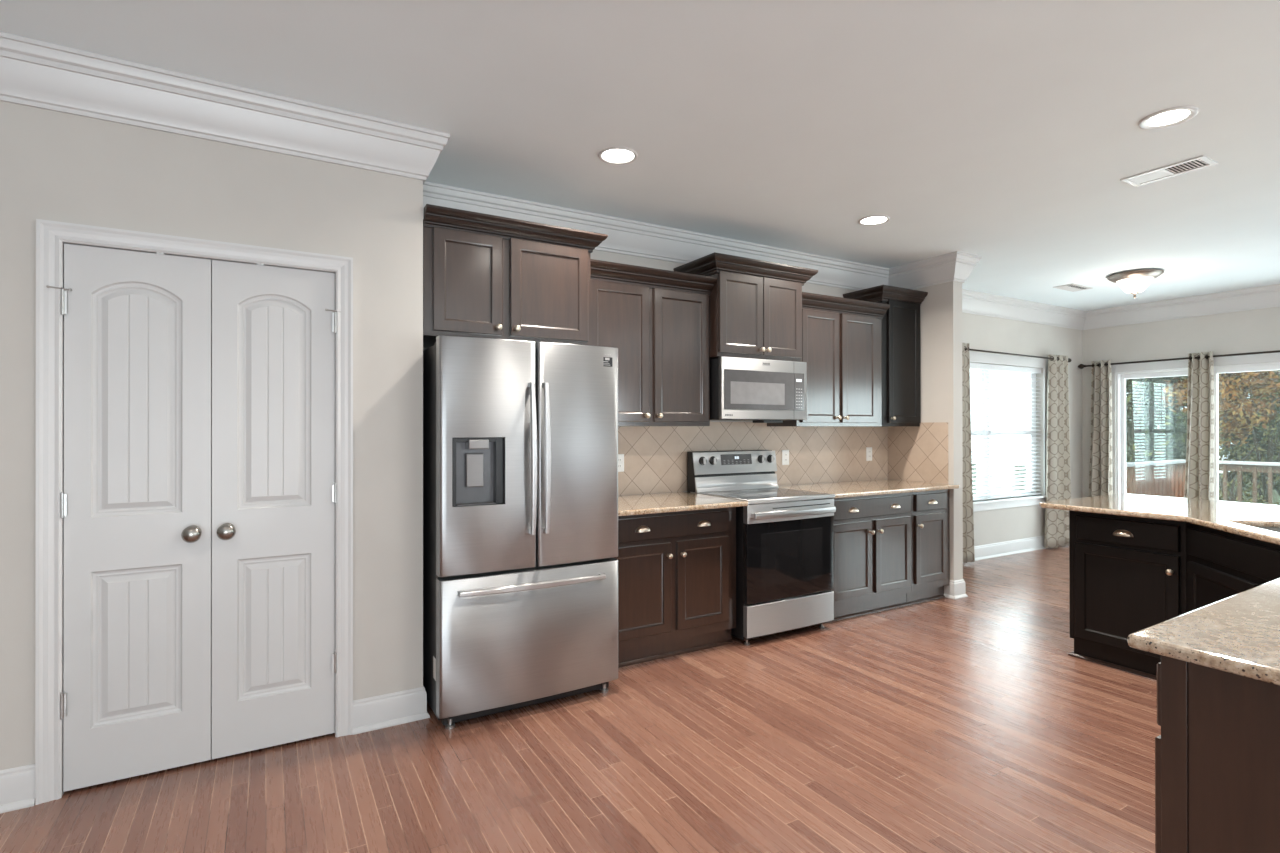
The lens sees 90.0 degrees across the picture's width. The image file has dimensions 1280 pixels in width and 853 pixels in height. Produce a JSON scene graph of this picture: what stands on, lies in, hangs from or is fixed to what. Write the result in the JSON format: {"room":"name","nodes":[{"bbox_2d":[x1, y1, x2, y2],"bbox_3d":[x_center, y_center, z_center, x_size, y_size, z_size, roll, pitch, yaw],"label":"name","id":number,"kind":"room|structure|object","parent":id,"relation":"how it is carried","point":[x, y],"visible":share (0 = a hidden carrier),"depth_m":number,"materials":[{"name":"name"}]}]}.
{"room":"kitchen","nodes":[
{"label":"kitchen","id":0,"kind":"room"},
{"bbox_2d":[0,101,422,769],"bbox_3d":[-3.703,0.001,1.520,6.142,2.740,0.100,0,0,-30],"label":"wall","id":1,"kind":"structure","parent":0,"point":[55,166],"depth_m":2.66,"materials":[{"name":"paint"}]},
{"bbox_2d":[46,244,211,791],"bbox_3d":[-1.955,0.337,2.468,0.498,2.042,0.108,0,0,-30],"label":"door","id":2,"kind":"structure","parent":1,"relation":"in","point":[136,499],"depth_m":2.49,"materials":[{"name":"white paint"}]},
{"bbox_2d":[35,219,352,804],"bbox_3d":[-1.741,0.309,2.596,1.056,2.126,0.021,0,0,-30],"label":"trim","id":3,"kind":"structure","parent":1,"relation":"attached to","point":[50,235],"depth_m":2.36,"materials":[{"name":"white paint"}]},
{"bbox_2d":[212,260,340,758],"bbox_3d":[-1.530,0.337,2.717,0.482,2.042,0.108,0,0,-30],"label":"door","id":4,"kind":"structure","parent":1,"relation":"in","point":[274,487],"depth_m":2.72,"materials":[{"name":"white paint"}]},
{"bbox_2d":[0,32,1279,329],"bbox_3d":[1.420,-1.274,0.520,13.976,0.202,8.457,0,0,-30],"label":"trim","id":5,"kind":"structure","parent":1,"relation":"attached to","point":[33,73],"depth_m":2.87,"materials":[{"name":"white paint"}]},
{"bbox_2d":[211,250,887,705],"bbox_3d":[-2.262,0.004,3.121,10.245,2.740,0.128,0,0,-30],"label":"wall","id":6,"kind":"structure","parent":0,"point":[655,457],"depth_m":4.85,"materials":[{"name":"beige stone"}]},
{"bbox_2d":[423,204,607,349],"bbox_3d":[-0.761,-0.737,3.529,0.952,0.604,0.698,0,0,-30],"label":"upper cabinet","id":7,"kind":"object","parent":6,"relation":"attached to","point":[485,275],"visible":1,"depth_m":3.22,"materials":[{"name":"brown wood"}]},
{"bbox_2d":[618,454,623,471],"bbox_3d":[-0.138,0.244,4.283,0.072,0.118,0.008,0,0,-30],"label":"outlet","id":8,"kind":"object","parent":6,"relation":"attached to","point":[620,456],"visible":0.66,"depth_m":4.29,"materials":[{"name":"white plastic"}]},
{"bbox_2d":[591,259,716,425],"bbox_3d":[-0.038,-0.490,4.115,1.024,0.976,0.401,0,0,-30],"label":"upper cabinet","id":9,"kind":"object","parent":6,"relation":"attached to","point":[657,320],"visible":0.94,"depth_m":4.04,"materials":[{"name":"brown wood"}]},
{"bbox_2d":[673,252,817,361],"bbox_3d":[0.753,-0.788,4.532,0.917,0.652,0.481,0,0,-30],"label":"upper cabinet","id":10,"kind":"object","parent":6,"relation":"attached to","point":[756,305],"visible":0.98,"depth_m":4.34,"materials":[{"name":"brown wood"}]},
{"bbox_2d":[710,356,806,422],"bbox_3d":[0.756,-0.243,4.559,0.764,0.432,0.429,0,0,-30],"label":"microwave","id":11,"kind":"object","parent":10,"relation":"attached to","point":[741,389],"visible":0.94,"depth_m":4.34,"materials":[{"name":"silver metal"}]},
{"bbox_2d":[782,450,788,464],"bbox_3d":[1.145,0.243,5.034,0.072,0.118,0.008,0,0,-30],"label":"outlet","id":12,"kind":"object","parent":6,"relation":"attached to","point":[785,453],"visible":1,"depth_m":5.03,"materials":[{"name":"white plastic"}]},
{"bbox_2d":[767,292,889,425],"bbox_3d":[1.470,-0.483,4.997,0.942,0.964,0.401,0,0,-30],"label":"upper cabinet","id":13,"kind":"object","parent":6,"relation":"attached to","point":[842,337],"visible":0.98,"depth_m":4.89,"materials":[{"name":"brown wood"}]},
{"bbox_2d":[866,447,871,460],"bbox_3d":[1.978,0.238,5.521,0.072,0.118,0.008,0,0,-30],"label":"outlet","id":14,"kind":"object","parent":6,"relation":"attached to","point":[868,449],"visible":1,"depth_m":5.51,"materials":[{"name":"white plastic"}]},
{"bbox_2d":[843,285,927,425],"bbox_3d":[2.045,-0.557,5.339,0.549,1.112,0.410,0,0,-30],"label":"upper cabinet","id":15,"kind":"object","parent":6,"relation":"attached to","point":[901,321],"visible":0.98,"depth_m":5.22,"materials":[{"name":"black wood"}]},
{"bbox_2d":[0,545,1160,852],"bbox_3d":[1.402,1.424,0.518,14.246,0.120,8.727,0,0,-30],"label":"floor","id":16,"kind":"structure","parent":0,"point":[969,724],"depth_m":2.61,"materials":[{"name":"brown wood"}]},
{"bbox_2d":[423,335,617,729],"bbox_3d":[-0.680,0.484,3.382,0.908,1.778,0.871,0,0,-30],"label":"refrigerator","id":17,"kind":"object","parent":16,"relation":"on","point":[520,438],"visible":0.94,"depth_m":3.02,"materials":[{"name":"silver metal"}]},
{"bbox_2d":[613,507,735,667],"bbox_3d":[0.056,0.932,4.023,0.960,0.883,0.648,0,0,-30],"label":"base cabinet","id":18,"kind":"object","parent":16,"relation":"on","point":[677,570],"visible":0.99,"depth_m":3.80,"materials":[{"name":"brown wood"}]},
{"bbox_2d":[618,492,747,515],"bbox_3d":[0.074,0.475,3.995,0.962,0.030,0.716,0,0,-30],"label":"countertop","id":19,"kind":"structure","parent":18,"relation":"on","point":[636,504],"depth_m":3.87,"materials":[{"name":"beige stone"}]},
{"bbox_2d":[687,450,835,644],"bbox_3d":[0.843,0.775,4.415,0.772,1.197,0.715,0,0,-30],"label":"range","id":20,"kind":"object","parent":16,"relation":"on","point":[784,536],"visible":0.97,"depth_m":4.17,"materials":[{"name":"silver metal"}]},
{"bbox_2d":[690,488,834,503],"bbox_3d":[0.839,0.469,4.407,0.757,0.023,0.636,0,0,-30],"label":"cooktop","id":21,"kind":"object","parent":20,"relation":"in","point":[752,495],"depth_m":4.29,"materials":[{"name":"black glass"}]},
{"bbox_2d":[823,492,911,623],"bbox_3d":[1.546,0.933,4.894,0.921,0.883,0.648,0,0,-30],"label":"base cabinet","id":22,"kind":"object","parent":16,"relation":"on","point":[872,534],"visible":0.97,"depth_m":4.66,"materials":[{"name":"brown wood"}]},
{"bbox_2d":[779,479,958,497],"bbox_3d":[1.752,0.476,4.997,1.400,0.030,0.681,0,0,-30],"label":"countertop","id":23,"kind":"structure","parent":22,"relation":"on","point":[881,486],"depth_m":4.89,"materials":[{"name":"beige stone"}]},
{"bbox_2d":[906,489,949,604],"bbox_3d":[2.147,0.933,5.246,0.467,0.883,0.648,0,0,-30],"label":"base cabinet","id":24,"kind":"object","parent":16,"relation":"on","point":[930,509],"visible":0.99,"depth_m":4.99,"materials":[{"name":"brown wood"}]},
{"bbox_2d":[1068,511,1185,679],"bbox_3d":[2.927,0.929,3.713,0.657,0.883,0.580,0,0,-30],"label":"base cabinet","id":25,"kind":"object","parent":16,"relation":"on","point":[1127,574],"visible":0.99,"depth_m":3.57,"materials":[{"name":"black wood"}]},
{"bbox_2d":[1155,655,1279,852],"bbox_3d":[1.965,0.924,1.550,1.661,0.883,0.657,0,0,-30],"label":"base cabinet","id":26,"kind":"object","parent":16,"relation":"on","point":[1217,748],"visible":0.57,"depth_m":1.29,"materials":[{"name":"brown wood"}]},
{"bbox_2d":[1039,493,1279,684],"bbox_3d":[2.374,0.469,2.563,3.463,0.030,2.230,0,0,-30],"label":"countertop","id":27,"kind":"structure","parent":26,"relation":"on","point":[1239,634],"depth_m":1.55,"materials":[{"name":"beige stone"}]},
{"bbox_2d":[1257,527,1279,532],"bbox_3d":[2.949,0.584,2.695,0.428,0.198,0.790,0,0,15],"label":"sink","id":28,"kind":"object","parent":27,"relation":"in","point":[1266,528],"visible":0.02,"depth_m":3.07,"materials":[{"name":"metal"}]},
{"bbox_2d":[1186,522,1279,612],"bbox_3d":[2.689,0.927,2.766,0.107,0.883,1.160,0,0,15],"label":"base cabinet","id":29,"kind":"object","parent":16,"relation":"on","point":[1220,565],"visible":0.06,"depth_m":3.02,"materials":[{"name":"black wood"}]},
{"bbox_2d":[0,0,1279,310],"bbox_3d":[1.420,-1.451,0.520,14.276,0.150,8.757,0,0,-30],"label":"ceiling","id":30,"kind":"structure","parent":0,"point":[1006,133],"depth_m":2.72,"materials":[{"name":"paint"}]},
{"bbox_2d":[598,147,637,164],"bbox_3d":[-0.111,-1.364,3.230,0.200,0.008,0.200,0,0,-30],"label":"recessed light","id":31,"kind":"object","parent":30,"relation":"in","point":[612,155],"visible":1,"depth_m":3.23,"materials":[{"name":"white paint"}]},
{"bbox_2d":[858,215,889,225],"bbox_3d":[1.549,-1.363,4.237,0.200,0.008,0.200,0,0,-30],"label":"recessed light","id":32,"kind":"object","parent":30,"relation":"in","point":[874,219],"visible":1,"depth_m":4.24,"materials":[{"name":"white paint"}]},
{"bbox_2d":[1053,283,1091,291],"bbox_3d":[4.244,-1.361,6.274,0.380,0.006,0.180,0,0,-30],"label":"ceiling vent","id":33,"kind":"object","parent":30,"relation":"in","point":[1072,287],"visible":1,"depth_m":6.26,"materials":[{"name":"white metal"}]},
{"bbox_2d":[1106,269,1163,297],"bbox_3d":[4.420,-1.256,5.716,0.408,0.220,0.408,0,0,-30],"label":"ceiling lamp","id":34,"kind":"object","parent":30,"relation":"attached to","point":[1133,282],"visible":1,"depth_m":5.63,"materials":[{"name":"white glass"}]},
{"bbox_2d":[1138,106,1198,129],"bbox_3d":[2.343,-1.367,2.840,0.210,0.008,0.210,0,0,-30],"label":"recessed light","id":35,"kind":"object","parent":30,"relation":"in","point":[1169,117],"visible":1,"depth_m":2.83,"materials":[{"name":"white paint"}]},
{"bbox_2d":[1120,155,1217,186],"bbox_3d":[2.831,-1.366,3.435,0.185,0.006,0.365,0,0,-30],"label":"ceiling vent","id":36,"kind":"object","parent":30,"relation":"in","point":[1196,163],"visible":1,"depth_m":3.42,"materials":[{"name":"white metal"}]},
{"bbox_2d":[888,281,962,580],"bbox_3d":[2.349,0.005,5.490,0.125,2.740,0.807,0,0,-30],"label":"wall","id":37,"kind":"structure","parent":0,"point":[941,309],"depth_m":5.21,"materials":[{"name":"paint"}]},
{"bbox_2d":[962,312,1082,545],"bbox_3d":[3.723,0.007,6.848,3.850,2.740,0.150,0,0,-30],"label":"wall","id":38,"kind":"structure","parent":0,"point":[987,333],"depth_m":7.13,"materials":[{"name":"paint"}]},
{"bbox_2d":[944,535,1044,599],"bbox_3d":[3.909,1.305,6.383,3.756,0.142,0.833,0,0,-30],"label":"baseboard","id":39,"kind":"structure","parent":38,"relation":"attached to","point":[955,590],"depth_m":6.76,"materials":[{"name":"white paint"}]},
{"bbox_2d":[969,351,1047,511],"bbox_3d":[3.829,0.055,6.864,1.940,1.645,0.180,0,0,-30],"label":"window","id":40,"kind":"structure","parent":38,"relation":"in","point":[979,357],"depth_m":6.92,"materials":[{"name":"white paint"}]},
{"bbox_2d":[970,363,1040,500],"bbox_3d":[3.830,0.056,6.862,1.656,1.428,0.066,0,0,-30],"label":"window blind","id":41,"kind":"object","parent":40,"relation":"attached to","point":[979,366],"visible":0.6,"depth_m":6.93,"materials":[{"name":"white plastic"}]},
{"bbox_2d":[965,348,1071,362],"bbox_3d":[3.979,-0.766,6.845,2.280,0.057,0.114,0,0,-30],"label":"curtain rod","id":42,"kind":"object","parent":38,"relation":"attached to","point":[1069,359],"visible":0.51,"depth_m":6.80,"materials":[{"name":"brown metal"}]},
{"bbox_2d":[962,343,974,562],"bbox_3d":[3.196,0.262,6.348,0.343,2.180,0.086,0,0,-30],"label":"curtain","id":43,"kind":"object","parent":42,"relation":"hanging from","point":[968,520],"visible":0.44,"depth_m":6.38,"materials":[{"name":"beige fabric"}]},
{"bbox_2d":[1044,355,1070,547],"bbox_3d":[4.732,0.275,7.247,0.464,2.165,0.120,0,0,-30],"label":"curtain","id":44,"kind":"object","parent":42,"relation":"hanging from","point":[1058,475],"visible":0.95,"depth_m":7.23,"materials":[{"name":"beige fabric"}]},
{"bbox_2d":[1082,306,1279,496],"bbox_3d":[7.535,-0.003,4.023,0.120,2.740,8.577,0,0,-30],"label":"wall","id":45,"kind":"structure","parent":0,"point":[1256,330],"depth_m":6.96,"materials":[{"name":"paint"}]},
{"bbox_2d":[1078,350,1279,368],"bbox_3d":[6.032,-0.720,6.353,0.120,0.063,3.055,0,0,-30],"label":"curtain rod","id":46,"kind":"object","parent":45,"relation":"attached to","point":[1081,366],"visible":0.9,"depth_m":6.80,"materials":[{"name":"brown metal"}]},
{"bbox_2d":[1088,360,1112,496],"bbox_3d":[5.354,0.295,7.456,0.120,2.125,0.289,0,0,-30],"label":"curtain","id":47,"kind":"object","parent":46,"relation":"hanging from","point":[1101,470],"visible":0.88,"depth_m":7.41,"materials":[{"name":"beige fabric"}]},
{"bbox_2d":[1184,351,1213,499],"bbox_3d":[5.812,0.293,6.673,0.124,2.126,0.284,0,0,-30],"label":"curtain","id":48,"kind":"object","parent":46,"relation":"hanging from","point":[1199,473],"visible":0.7,"depth_m":6.63,"materials":[{"name":"beige fabric"}]},
{"bbox_2d":[1111,352,1279,500],"bbox_3d":[6.174,0.324,6.323,0.137,2.100,2.625,0,0,-30],"label":"window","id":49,"kind":"structure","parent":45,"relation":"in","point":[1231,363],"depth_m":7.11,"materials":[{"name":"white paint"}]},
{"bbox_3d":[-1.259,0.003,3.325,0.100,2.740,0.549,0,0,-30],"label":"wall","id":50,"kind":"structure","parent":0,"visible":0},
{"bbox_2d":[352,686,429,734],"bbox_3d":[-1.254,1.302,3.136,0.334,0.142,0.476,0,0,-30],"label":"baseboard","id":51,"kind":"structure","parent":50,"relation":"attached to","point":[406,706],"depth_m":2.94,"materials":[{"name":"white paint"}]},
{"label":"outside","id":52,"kind":"structure","parent":0,"visible":0},
{"bbox_2d":[972,461,1279,504],"bbox_3d":[31.407,3.947,24.147,61.394,0.100,90.000,0,0,-30],"label":"ground","id":53,"kind":"structure","parent":52,"point":[1276,497],"depth_m":46.90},
{"bbox_2d":[1126,397,1186,489],"bbox_3d":[13.125,0.532,16.992,3.088,6.745,2.517,0,0,28],"label":"tree","id":54,"kind":"object","parent":53,"relation":"on","point":[1128,411],"visible":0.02,"depth_m":16.24,"materials":[{"name":"green plant"}]},
{"bbox_2d":[1126,376,1237,493],"bbox_3d":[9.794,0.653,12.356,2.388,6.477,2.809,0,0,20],"label":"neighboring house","id":55,"kind":"structure","parent":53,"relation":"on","point":[1144,392],"depth_m":11.75,"materials":[{"name":"green plant"}]},
{"bbox_2d":[1157,370,1279,501],"bbox_3d":[8.952,1.087,9.795,1.562,5.595,1.398,0,0,31],"label":"tree","id":56,"kind":"object","parent":53,"relation":"on","point":[1244,412],"visible":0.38,"depth_m":9.52,"materials":[{"name":"green plant"}]},
{"bbox_2d":[1218,370,1279,504],"bbox_3d":[12.617,1.023,12.784,2.503,5.725,2.377,0,0,-30],"label":"tree","id":57,"kind":"object","parent":53,"relation":"on","point":[1256,455],"visible":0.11,"depth_m":12.97,"materials":[{"name":"green plant"}]},
{"bbox_2d":[1218,377,1279,495],"bbox_3d":[15.416,0.273,15.174,2.917,7.250,3.507,0,0,-30],"label":"tree","id":58,"kind":"object","parent":53,"relation":"on","point":[1276,486],"visible":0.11,"depth_m":14.88,"materials":[{"name":"green plant"}]},
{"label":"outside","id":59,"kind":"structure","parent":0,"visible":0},
{"bbox_3d":[8.035,1.472,6.172,2.895,0.080,5.550,0,0,-30],"label":"floor","id":60,"kind":"structure","parent":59,"visible":0},
{"bbox_2d":[1126,459,1185,497],"bbox_3d":[6.617,0.954,8.419,2.664,0.970,0.140,0,0,-30],"label":"deck railing","id":61,"kind":"object","parent":60,"relation":"on","point":[1166,478],"visible":0.3,"depth_m":8.53,"materials":[{"name":"brown wood"}]},
{"bbox_2d":[1218,460,1279,527],"bbox_3d":[9.099,0.948,6.824,0.140,0.970,5.090,0,0,-30],"label":"deck railing","id":62,"kind":"object","parent":60,"relation":"on","point":[1270,468],"visible":0.24,"depth_m":8.48,"materials":[{"name":"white wood"}]},
{"bbox_3d":[-4.449,-0.011,-3.406,0.120,2.740,7.851,0,0,-30],"label":"wall","id":63,"kind":"structure","parent":0,"visible":0},
{"bbox_2d":[0,764,34,812],"bbox_3d":[-4.258,1.299,1.118,4.778,0.142,0.026,0,0,-30],"label":"baseboard","id":64,"kind":"structure","parent":63,"relation":"attached to","point":[17,785],"depth_m":2.30,"materials":[{"name":"white paint"}]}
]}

